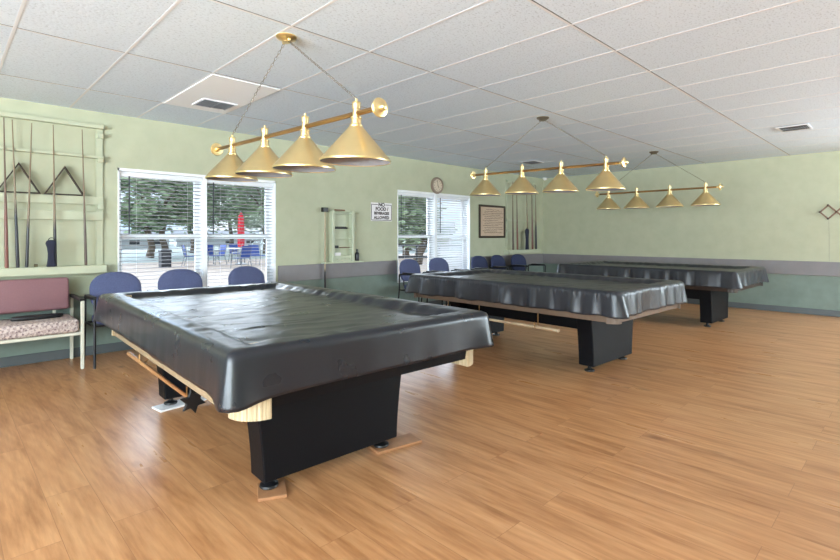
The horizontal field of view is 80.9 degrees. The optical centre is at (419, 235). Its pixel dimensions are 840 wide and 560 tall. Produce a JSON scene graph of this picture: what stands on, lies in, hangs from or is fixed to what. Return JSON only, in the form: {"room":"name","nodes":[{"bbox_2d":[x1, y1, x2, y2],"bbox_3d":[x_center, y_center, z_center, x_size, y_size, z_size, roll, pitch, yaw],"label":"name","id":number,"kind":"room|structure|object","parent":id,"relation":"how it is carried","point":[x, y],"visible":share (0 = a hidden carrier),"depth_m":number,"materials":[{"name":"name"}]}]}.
{"room":"games hall","nodes":[
{"label":"games hall","id":0,"kind":"room"},
{"bbox_2d":[0,97,542,357],"bbox_3d":[-2.540,-0.032,6.103,14.900,2.530,0.200,0,0,-44],"label":"wall","id":1,"kind":"structure","parent":0,"point":[128,142],"depth_m":5.76,"materials":[{"name":"green paint"}]},
{"bbox_2d":[0,274,99,295],"bbox_3d":[-5.523,0.510,3.035,6.345,0.215,0.018,0,0,-44],"label":"trim","id":2,"kind":"structure","parent":1,"relation":"attached to","point":[79,285],"depth_m":5.02,"materials":[{"name":"green paint"}]},
{"bbox_2d":[0,111,106,276],"bbox_3d":[-3.880,-0.395,4.563,1.670,1.545,0.130,0,0,-44],"label":"cue rack","id":3,"kind":"object","parent":1,"relation":"attached to","point":[99,267],"visible":1,"depth_m":4.92,"materials":[{"name":"green paint"}]},
{"bbox_2d":[3,117,8,267],"bbox_3d":[-3.839,-0.400,4.563,0.032,1.394,0.032,-1,0,-44],"label":"pool cue","id":4,"kind":"object","parent":3,"relation":"on","point":[6,249],"visible":1,"depth_m":4.56,"materials":[{"name":"brown wood"}]},
{"bbox_2d":[12,120,19,267],"bbox_3d":[-3.789,-0.395,4.612,0.030,1.385,0.030,-2,1,-44],"label":"pool cue","id":5,"kind":"object","parent":3,"relation":"on","point":[14,179],"visible":1,"depth_m":4.61,"materials":[{"name":"brown wood"}]},
{"bbox_2d":[0,162,40,193],"bbox_3d":[-3.799,-0.553,4.666,0.335,0.290,0.050,0,0,-44],"label":"ball rack","id":6,"kind":"object","parent":3,"relation":"on","point":[19,164],"visible":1,"depth_m":4.67,"materials":[{"name":"brown wood"}]},
{"bbox_2d":[25,123,31,266],"bbox_3d":[-3.715,-0.390,4.686,0.027,1.375,0.027,2,-2,-44],"label":"pool cue","id":7,"kind":"object","parent":3,"relation":"on","point":[29,188],"visible":1,"depth_m":4.67,"materials":[{"name":"brown wood"}]},
{"bbox_2d":[45,237,55,266],"bbox_3d":[-3.568,0.155,4.767,0.084,0.284,0.036,0,0,-44],"label":"pouch","id":8,"kind":"object","parent":3,"relation":"on","point":[50,244],"visible":1,"depth_m":4.75,"materials":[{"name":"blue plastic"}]},
{"bbox_2d":[53,125,56,265],"bbox_3d":[-3.576,-0.395,4.821,0.030,1.384,0.030,-1,0,-44],"label":"pool cue","id":9,"kind":"object","parent":3,"relation":"on","point":[54,200],"visible":0.93,"depth_m":4.82,"materials":[{"name":"brown wood"}]},
{"bbox_2d":[44,166,82,195],"bbox_3d":[-3.544,-0.553,4.915,0.335,0.290,0.050,0,0,-44],"label":"ball rack","id":10,"kind":"object","parent":3,"relation":"on","point":[64,167],"visible":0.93,"depth_m":4.92,"materials":[{"name":"brown wood"}]},
{"bbox_2d":[82,130,86,264],"bbox_3d":[-3.401,-0.390,4.993,0.027,1.374,0.027,-2,0,-44],"label":"pool cue","id":11,"kind":"object","parent":3,"relation":"on","point":[84,210],"visible":1,"depth_m":4.99,"materials":[{"name":"brown wood"}]},
{"bbox_2d":[118,168,275,286],"bbox_3d":[-2.637,0.001,5.981,1.840,1.465,0.220,0,0,-44],"label":"window","id":12,"kind":"structure","parent":1,"relation":"in","point":[269,229],"depth_m":5.97,"materials":[{"name":"white plastic"}]},
{"bbox_2d":[119,171,201,287],"bbox_3d":[-2.945,-0.017,5.633,0.870,1.366,0.072,0,0,-44],"label":"window blind","id":13,"kind":"object","parent":12,"relation":"attached to","point":[121,173],"visible":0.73,"depth_m":5.61,"materials":[{"name":"white plastic"}]},
{"bbox_2d":[207,179,272,286],"bbox_3d":[-2.283,-0.017,6.281,0.870,1.366,0.072,0,0,-44],"label":"window blind","id":14,"kind":"object","parent":12,"relation":"attached to","point":[252,184],"visible":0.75,"depth_m":6.26,"materials":[{"name":"white plastic"}]},
{"bbox_2d":[0,300,447,367],"bbox_3d":[-2.502,1.185,5.992,14.800,0.095,0.012,0,0,-44],"label":"baseboard","id":15,"kind":"structure","parent":1,"relation":"attached to","point":[10,361],"depth_m":4.91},
{"bbox_2d":[321,209,363,263],"bbox_3d":[-1.136,0.004,7.256,0.690,0.782,0.114,0,0,-44],"label":"wall shelf","id":16,"kind":"object","parent":1,"relation":"attached to","point":[340,237],"visible":0.98,"depth_m":7.28,"materials":[{"name":"beige paint"}]},
{"bbox_2d":[321,207,327,287],"bbox_3d":[-1.358,0.193,7.025,0.090,1.200,0.055,0,0,-44],"label":"stick","id":17,"kind":"object","parent":16,"relation":"hanging from","point":[323,209],"visible":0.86,"depth_m":7.01,"materials":[{"name":"black wood"}]},
{"bbox_2d":[355,249,358,260],"bbox_3d":[-0.948,0.284,7.428,0.064,0.177,0.064,0,0,-44],"label":"spray bottle","id":18,"kind":"object","parent":16,"relation":"on","point":[356,253],"visible":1,"depth_m":7.41,"materials":[{"name":"black plastic"}]},
{"bbox_2d":[371,202,391,220],"bbox_3d":[-0.610,-0.383,7.841,0.430,0.293,0.010,0,0,-44],"label":"wall sign","id":19,"kind":"object","parent":1,"relation":"attached to","point":[379,211],"visible":1,"depth_m":7.84,"materials":[{"name":"white paper"}]},
{"bbox_2d":[278,254,542,281],"bbox_3d":[0.448,0.508,8.872,6.555,0.220,0.018,0,0,-44],"label":"trim","id":20,"kind":"structure","parent":1,"relation":"attached to","point":[286,273],"depth_m":7.34,"materials":[{"name":"grey paint"}]},
{"bbox_2d":[397,190,469,282],"bbox_3d":[0.234,0.001,8.787,1.850,1.525,0.220,0,0,-44],"label":"window","id":21,"kind":"structure","parent":1,"relation":"in","point":[433,214],"depth_m":8.77,"materials":[{"name":"white plastic"}]},
{"bbox_2d":[398,192,433,279],"bbox_3d":[-0.076,-0.004,8.438,0.875,1.451,0.072,0,0,-44],"label":"window blind","id":22,"kind":"object","parent":21,"relation":"attached to","point":[401,194],"visible":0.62,"depth_m":8.46,"materials":[{"name":"white plastic"}]},
{"bbox_2d":[437,195,467,270],"bbox_3d":[0.590,-0.004,9.089,0.875,1.451,0.072,0,0,-44],"label":"window blind","id":23,"kind":"object","parent":21,"relation":"attached to","point":[440,198],"visible":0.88,"depth_m":9.11,"materials":[{"name":"white plastic"}]},
{"bbox_2d":[431,177,442,193],"bbox_3d":[0.306,-0.892,8.713,0.296,0.296,0.045,0,0,-44],"label":"wall clock","id":24,"kind":"object","parent":1,"relation":"attached to","point":[436,183],"visible":1,"depth_m":8.69,"materials":[{"name":"beige plastic"}]},
{"bbox_2d":[479,204,504,237],"bbox_3d":[1.444,-0.287,9.838,0.840,0.650,0.027,0,0,-44],"label":"framed notice","id":25,"kind":"object","parent":1,"relation":"attached to","point":[491,217],"visible":1,"depth_m":9.82,"materials":[{"name":"beige paper"}]},
{"bbox_2d":[504,179,540,253],"bbox_3d":[2.195,-0.402,10.501,1.180,1.530,0.130,0,0,-44],"label":"cue rack","id":26,"kind":"object","parent":1,"relation":"attached to","point":[534,250],"visible":0.87,"depth_m":10.22,"materials":[{"name":"green paint"}]},
{"bbox_2d":[512,182,513,249],"bbox_3d":[1.921,-0.420,10.195,0.040,1.414,0.040,0,-1,-44],"label":"pool cue","id":27,"kind":"object","parent":26,"relation":"on","point":[512,182],"visible":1,"depth_m":10.18,"materials":[{"name":"brown wood"}]},
{"bbox_2d":[516,195,517,249],"bbox_3d":[2.027,-0.420,10.300,0.040,1.414,0.040,-1,0,-44],"label":"pool cue","id":28,"kind":"object","parent":26,"relation":"on","point":[516,195],"visible":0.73,"depth_m":10.30,"materials":[{"name":"brown wood"}]},
{"bbox_2d":[525,227,528,249],"bbox_3d":[2.276,0.051,10.480,0.119,0.471,0.036,0,0,-44],"label":"pouch","id":29,"kind":"object","parent":26,"relation":"on","point":[526,229],"visible":1,"depth_m":10.46,"materials":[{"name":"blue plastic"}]},
{"bbox_2d":[531,209,533,248],"bbox_3d":[2.432,-0.420,10.695,0.043,1.414,0.043,-1,0,-44],"label":"pool cue","id":30,"kind":"object","parent":26,"relation":"on","point":[532,246],"visible":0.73,"depth_m":10.69,"materials":[{"name":"brown wood"}]},
{"bbox_2d":[535,185,536,248],"bbox_3d":[2.536,-0.420,10.796,0.046,1.414,0.046,0,-1,-44],"label":"pool cue","id":31,"kind":"object","parent":26,"relation":"on","point":[535,185],"visible":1,"depth_m":10.78,"materials":[{"name":"brown wood"}]},
{"bbox_2d":[0,303,839,559],"bbox_3d":[1.213,1.293,2.193,15.000,0.120,10.840,0,0,-44],"label":"floor","id":32,"kind":"structure","parent":0,"point":[720,441],"depth_m":2.66,"materials":[{"name":"brown wood"}]},
{"bbox_2d":[0,277,84,368],"bbox_3d":[-3.725,0.818,4.368,1.184,0.829,0.555,0,0,-44],"label":"settee","id":33,"kind":"object","parent":32,"relation":"on","point":[38,294],"visible":1,"depth_m":4.56,"materials":[{"name":"fabric"}]},
{"bbox_2d":[10,313,62,320],"bbox_3d":[-3.542,0.750,4.565,0.392,0.035,0.120,0,0,-44],"label":"case","id":34,"kind":"object","parent":33,"relation":"on","point":[51,315],"visible":1,"depth_m":4.53,"materials":[{"name":"black plastic"}]},
{"bbox_2d":[84,272,151,368],"bbox_3d":[-2.991,0.804,4.941,0.594,0.862,0.558,0,0,-44],"label":"armchair","id":35,"kind":"object","parent":32,"relation":"on","point":[110,282],"visible":0.34,"depth_m":5.02,"materials":[{"name":"blue fabric"}]},
{"bbox_2d":[152,396,206,412],"bbox_3d":[-1.729,1.226,3.654,0.140,0.014,0.440,0,0,38],"label":"board","id":36,"kind":"object","parent":32,"relation":"on","point":[160,408],"visible":0.42,"depth_m":3.52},
{"bbox_2d":[112,295,472,489],"bbox_3d":[-0.986,0.831,3.260,1.411,0.776,2.441,0,0,-42],"label":"pool table","id":37,"kind":"object","parent":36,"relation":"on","point":[293,432],"visible":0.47,"depth_m":2.50,"materials":[{"name":"black laminate"}]},
{"bbox_2d":[127,352,205,412],"bbox_3d":[-1.615,0.840,3.013,0.124,0.129,1.376,0,0,-42],"label":"bridge","id":38,"kind":"object","parent":37,"relation":"hanging from","point":[192,400],"visible":0.89,"depth_m":2.61,"materials":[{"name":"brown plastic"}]},
{"bbox_2d":[93,282,493,412],"bbox_3d":[-1.000,0.535,3.247,1.559,0.220,2.582,0,0,-42],"label":"cover","id":39,"kind":"object","parent":37,"relation":"on","point":[306,336],"visible":1,"depth_m":2.48,"materials":[{"name":"black plastic"}]},
{"bbox_2d":[155,269,210,289],"bbox_3d":[-2.547,0.804,5.375,0.594,0.862,0.558,0,0,-41],"label":"armchair","id":40,"kind":"object","parent":32,"relation":"on","point":[176,278],"visible":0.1,"depth_m":5.52,"materials":[{"name":"blue fabric"}]},
{"bbox_2d":[228,266,273,284],"bbox_3d":[-1.973,0.804,5.908,0.558,0.862,0.594,0,0,44],"label":"armchair","id":41,"kind":"object","parent":32,"relation":"on","point":[241,275],"visible":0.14,"depth_m":6.04,"materials":[{"name":"blue fabric"}]},
{"bbox_2d":[257,479,286,501],"bbox_3d":[-0.716,1.226,2.381,0.130,0.014,0.160,0,0,-19],"label":"board","id":42,"kind":"object","parent":32,"relation":"on","point":[279,491],"visible":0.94,"depth_m":2.34,"materials":[{"name":"brown wood"}]},
{"bbox_2d":[369,433,421,454],"bbox_3d":[-0.148,1.226,2.915,0.300,0.014,0.130,0,0,-34],"label":"board","id":43,"kind":"object","parent":32,"relation":"on","point":[398,442],"visible":0.8,"depth_m":2.91,"materials":[{"name":"brown wood"}]},
{"bbox_2d":[398,259,442,304],"bbox_3d":[-0.007,0.804,7.830,0.558,0.862,0.594,0,0,43],"label":"armchair","id":44,"kind":"object","parent":32,"relation":"on","point":[407,267],"visible":0.44,"depth_m":7.89,"materials":[{"name":"blue fabric"}]},
{"bbox_2d":[426,258,467,305],"bbox_3d":[0.467,0.804,8.322,0.594,0.862,0.558,0,0,-42],"label":"armchair","id":45,"kind":"object","parent":32,"relation":"on","point":[435,264],"visible":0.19,"depth_m":8.46,"materials":[{"name":"blue fabric"}]},
{"bbox_2d":[471,256,508,269],"bbox_3d":[1.267,0.804,9.104,0.594,0.862,0.558,0,0,-44],"label":"armchair","id":46,"kind":"object","parent":32,"relation":"on","point":[477,262],"visible":0.29,"depth_m":9.22,"materials":[{"name":"blue fabric"}]},
{"bbox_2d":[490,255,525,270],"bbox_3d":[1.689,0.804,9.544,0.558,0.862,0.594,0,0,44],"label":"armchair","id":47,"kind":"object","parent":32,"relation":"on","point":[496,260],"visible":0.37,"depth_m":9.66,"materials":[{"name":"blue fabric"}]},
{"bbox_2d":[511,254,545,271],"bbox_3d":[2.162,0.804,9.950,0.594,0.862,0.558,0,0,-40],"label":"armchair","id":48,"kind":"object","parent":32,"relation":"on","point":[516,259],"visible":0.34,"depth_m":10.08,"materials":[{"name":"blue fabric"}]},
{"bbox_2d":[414,293,679,371],"bbox_3d":[1.248,0.845,5.318,1.411,0.776,2.481,0,0,-43],"label":"pool table","id":49,"kind":"object","parent":32,"relation":"on","point":[601,340],"visible":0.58,"depth_m":4.65,"materials":[{"name":"black laminate"}]},
{"bbox_2d":[489,318,559,331],"bbox_3d":[0.700,0.848,5.011,0.034,0.034,1.610,2,-2,-42],"label":"stick","id":50,"kind":"object","parent":49,"relation":"hanging from","point":[490,319],"visible":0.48,"depth_m":4.66,"materials":[{"name":"brown wood"}]},
{"bbox_2d":[405,269,687,318],"bbox_3d":[1.241,0.552,5.309,1.573,0.225,2.656,0,0,-43],"label":"cover","id":51,"kind":"object","parent":49,"relation":"on","point":[605,296],"visible":1,"depth_m":4.70,"materials":[{"name":"grey plastic"}]},
{"bbox_2d":[685,282,762,326],"bbox_3d":[3.586,0.845,7.505,1.411,0.776,2.481,0,0,-43],"label":"pool table","id":52,"kind":"object","parent":32,"relation":"on","point":[713,301],"visible":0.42,"depth_m":6.69,"materials":[{"name":"black laminate"}]},
{"bbox_2d":[556,261,768,288],"bbox_3d":[3.588,0.551,7.507,1.569,0.223,2.648,0,0,-43],"label":"cover","id":53,"kind":"object","parent":52,"relation":"on","point":[717,276],"visible":0.97,"depth_m":6.90,"materials":[{"name":"grey plastic"}]},
{"bbox_2d":[0,0,839,178],"bbox_3d":[1.161,-1.372,2.246,15.000,0.150,10.990,0,0,-44],"label":"ceiling","id":54,"kind":"structure","parent":0,"point":[206,35],"depth_m":3.77,"materials":[{"name":"tile"}]},
{"bbox_2d":[164,74,279,113],"bbox_3d":[-1.867,-1.286,4.580,0.593,0.021,1.200,0,0,-44],"label":"ceiling vent","id":55,"kind":"object","parent":54,"relation":"in","point":[214,93],"visible":1,"depth_m":4.50,"materials":[{"name":"white metal"}]},
{"bbox_2d":[205,32,390,181],"bbox_3d":[-0.899,-0.841,3.166,0.374,0.958,2.104,0,1,-44],"label":"pendant lamp","id":56,"kind":"object","parent":54,"relation":"hanging from","point":[355,146],"visible":1,"depth_m":2.89,"materials":[{"name":"gold metal"}]},
{"bbox_2d":[0,0,839,177],"bbox_3d":[1.213,-1.297,2.193,14.800,0.004,10.640,0,0,-44],"label":"grid","id":57,"kind":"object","parent":54,"relation":"attached to","point":[14,27],"depth_m":3.91,"materials":[{"name":"white metal"}]},
{"bbox_2d":[519,160,544,163],"bbox_3d":[1.958,-1.283,8.612,0.340,0.016,0.300,0,0,-44],"label":"ceiling vent","id":58,"kind":"object","parent":54,"relation":"in","point":[531,161],"visible":1,"depth_m":8.58,"materials":[{"name":"grey metal"}]},
{"bbox_2d":[470,116,628,195],"bbox_3d":[1.304,-0.874,5.390,0.374,0.889,1.963,0,1,-44],"label":"pendant lamp","id":59,"kind":"object","parent":54,"relation":"hanging from","point":[605,181],"visible":1,"depth_m":5.19,"materials":[{"name":"gold metal"}]},
{"bbox_2d":[595,151,722,209],"bbox_3d":[3.586,-0.868,7.575,0.374,0.859,1.890,0,0,-44],"label":"pendant lamp","id":60,"kind":"object","parent":54,"relation":"hanging from","point":[705,199],"visible":0.94,"depth_m":7.43,"materials":[{"name":"gold metal"}]},
{"bbox_2d":[776,124,812,132],"bbox_3d":[4.469,-1.283,5.886,0.340,0.016,0.310,0,0,-44],"label":"ceiling vent","id":61,"kind":"object","parent":54,"relation":"in","point":[802,126],"visible":1,"depth_m":5.87,"materials":[{"name":"white metal"}]},
{"bbox_2d":[543,151,839,310],"bbox_3d":[6.558,-0.032,7.418,0.150,2.530,10.640,0,0,-44],"label":"wall","id":62,"kind":"structure","parent":0,"point":[769,209],"depth_m":8.54,"materials":[{"name":"green paint"}]},
{"bbox_2d":[543,254,839,276],"bbox_3d":[6.504,0.508,7.353,0.018,0.220,10.622,0,0,-44],"label":"trim","id":63,"kind":"structure","parent":62,"relation":"attached to","point":[814,268],"depth_m":8.49,"materials":[{"name":"grey paint"}]},
{"bbox_2d":[687,298,839,316],"bbox_3d":[6.504,1.185,7.357,0.012,0.095,10.628,0,0,-44],"label":"baseboard","id":64,"kind":"structure","parent":62,"relation":"attached to","point":[833,313],"depth_m":8.01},
{"bbox_2d":[819,204,839,219],"bbox_3d":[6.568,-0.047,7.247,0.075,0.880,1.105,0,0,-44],"label":"peg rack","id":65,"kind":"object","parent":62,"relation":"attached to","point":[824,208],"visible":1,"depth_m":7.55,"materials":[{"name":"brown wood"}]},
{"label":"outside","id":66,"kind":"structure","parent":0,"visible":0},
{"bbox_2d":[122,241,461,262],"bbox_3d":[-36.568,1.338,80.323,180.000,0.110,114.000,0,0,-44],"label":"lawn","id":67,"kind":"structure","parent":66,"point":[141,254],"depth_m":32.43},
{"bbox_2d":[121,230,168,248],"bbox_3d":[-32.487,0.323,52.000,6.800,1.900,9.800,0,0,36],"label":"house","id":68,"kind":"structure","parent":67,"relation":"on","point":[122,231],"depth_m":51.46,"materials":[{"name":"paint"}]},
{"bbox_2d":[121,177,218,257],"bbox_3d":[-15.463,-1.601,28.973,6.514,5.839,6.205,0,0,31],"label":"tree","id":69,"kind":"object","parent":67,"relation":"on","point":[151,249],"visible":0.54,"depth_m":28.04,"materials":[{"name":"green plant"}]},
{"bbox_2d":[154,182,234,252],"bbox_3d":[-16.765,-2.253,37.269,6.270,7.106,6.100,0,0,-1],"label":"tree","id":70,"kind":"object","parent":67,"relation":"on","point":[190,227],"visible":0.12,"depth_m":36.78,"materials":[{"name":"green plant"}]},
{"bbox_2d":[171,231,261,246],"bbox_3d":[-26.223,0.323,64.000,10.800,1.900,6.800,0,0,-29],"label":"house","id":71,"kind":"structure","parent":67,"relation":"on","point":[209,241],"depth_m":61.71,"materials":[{"name":"paint"}]},
{"bbox_2d":[207,185,264,243],"bbox_3d":[-18.200,-3.743,47.350,11.209,10.100,13.926,0,0,-26],"label":"tree","id":72,"kind":"object","parent":67,"relation":"on","point":[231,241],"visible":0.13,"depth_m":45.48,"materials":[{"name":"green plant"}]},
{"bbox_2d":[218,185,265,252],"bbox_3d":[-11.416,-2.357,36.054,6.680,7.330,6.829,0,0,-12],"label":"tree","id":73,"kind":"object","parent":67,"relation":"on","point":[262,214],"visible":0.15,"depth_m":35.42,"materials":[{"name":"green plant"}]},
{"bbox_2d":[398,222,454,250],"bbox_3d":[-1.679,-0.027,46.000,9.800,2.600,6.800,0,0,6],"label":"house","id":74,"kind":"structure","parent":67,"relation":"on","point":[399,248],"depth_m":42.98,"materials":[{"name":"paint"}]},
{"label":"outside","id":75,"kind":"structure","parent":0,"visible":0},
{"bbox_2d":[122,252,460,290],"bbox_3d":[-0.192,1.323,22.369,59.000,0.100,19.740,0,0,-44],"label":"patio","id":76,"kind":"structure","parent":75,"point":[126,267],"depth_m":18.73,"materials":[{"name":"grey concrete"}]},
{"bbox_2d":[158,249,171,266],"bbox_3d":[-10.345,0.913,20.000,0.420,0.720,0.420,0,0,-44],"label":"trash bin","id":77,"kind":"object","parent":76,"relation":"on","point":[167,259],"visible":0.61,"depth_m":19.86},
{"bbox_2d":[181,245,193,265],"bbox_3d":[-9.784,0.824,20.992,0.609,0.907,0.568,0,0,-14],"label":"patio chair","id":78,"kind":"object","parent":76,"relation":"on","point":[182,246],"visible":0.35,"depth_m":20.80,"materials":[{"name":"blue metal"}]},
{"bbox_2d":[207,245,213,264],"bbox_3d":[-9.492,0.824,21.972,0.568,0.907,0.609,0,0,-24],"label":"patio chair","id":79,"kind":"object","parent":76,"relation":"on","point":[209,247],"visible":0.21,"depth_m":21.80,"materials":[{"name":"blue metal"}]},
{"bbox_2d":[208,245,226,263],"bbox_3d":[-8.876,0.824,21.625,0.568,0.907,0.609,0,0,36],"label":"patio chair","id":80,"kind":"object","parent":76,"relation":"on","point":[222,247],"visible":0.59,"depth_m":21.70,"materials":[{"name":"blue metal"}]},
{"bbox_2d":[228,245,239,261],"bbox_3d":[-9.082,0.824,24.418,0.609,0.907,0.568,0,0,36],"label":"patio chair","id":81,"kind":"object","parent":76,"relation":"on","point":[230,250],"visible":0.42,"depth_m":24.42,"materials":[{"name":"blue metal"}]},
{"bbox_2d":[227,248,250,263],"bbox_3d":[-7.988,0.909,22.000,1.200,0.732,1.193,0,0,-44],"label":"patio table","id":82,"kind":"object","parent":76,"relation":"on","point":[227,248],"visible":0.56,"depth_m":21.58,"materials":[{"name":"paint"}]},
{"bbox_2d":[235,211,246,264],"bbox_3d":[-7.988,0.083,22.000,0.500,2.380,0.500,0,0,-44],"label":"patio umbrella","id":83,"kind":"object","parent":76,"relation":"on","point":[240,220],"visible":0.65,"depth_m":21.90,"materials":[{"name":"red fabric"}]},
{"bbox_2d":[230,245,251,268],"bbox_3d":[-7.016,0.824,19.387,0.609,0.907,0.568,0,0,26],"label":"patio chair","id":84,"kind":"object","parent":76,"relation":"on","point":[244,253],"visible":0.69,"depth_m":19.25,"materials":[{"name":"blue metal"}]},
{"bbox_2d":[248,245,265,264],"bbox_3d":[-7.106,0.824,21.570,0.568,0.907,0.609,0,0,16],"label":"patio chair","id":85,"kind":"object","parent":76,"relation":"on","point":[253,253],"visible":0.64,"depth_m":21.32,"materials":[{"name":"blue metal"}]},
{"bbox_2d":[398,225,419,255],"bbox_3d":[-0.999,-0.542,29.913,4.888,3.662,5.543,0,0,-44],"label":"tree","id":86,"kind":"object","parent":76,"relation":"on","point":[401,242],"visible":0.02,"depth_m":29.80,"materials":[{"name":"green plant"}]},
{"bbox_2d":[398,196,452,264],"bbox_3d":[-0.405,-0.574,22.051,3.868,3.791,4.026,0,0,-19],"label":"tree","id":87,"kind":"object","parent":76,"relation":"on","point":[420,249],"visible":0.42,"depth_m":21.06,"materials":[{"name":"green plant"}]},
{"bbox_2d":[398,244,461,261],"bbox_3d":[-0.483,0.778,17.000,4.000,0.990,0.060,0,0,0],"label":"railing","id":88,"kind":"object","parent":76,"relation":"on","point":[420,245],"visible":0.11,"depth_m":16.97,"materials":[{"name":"white metal"}]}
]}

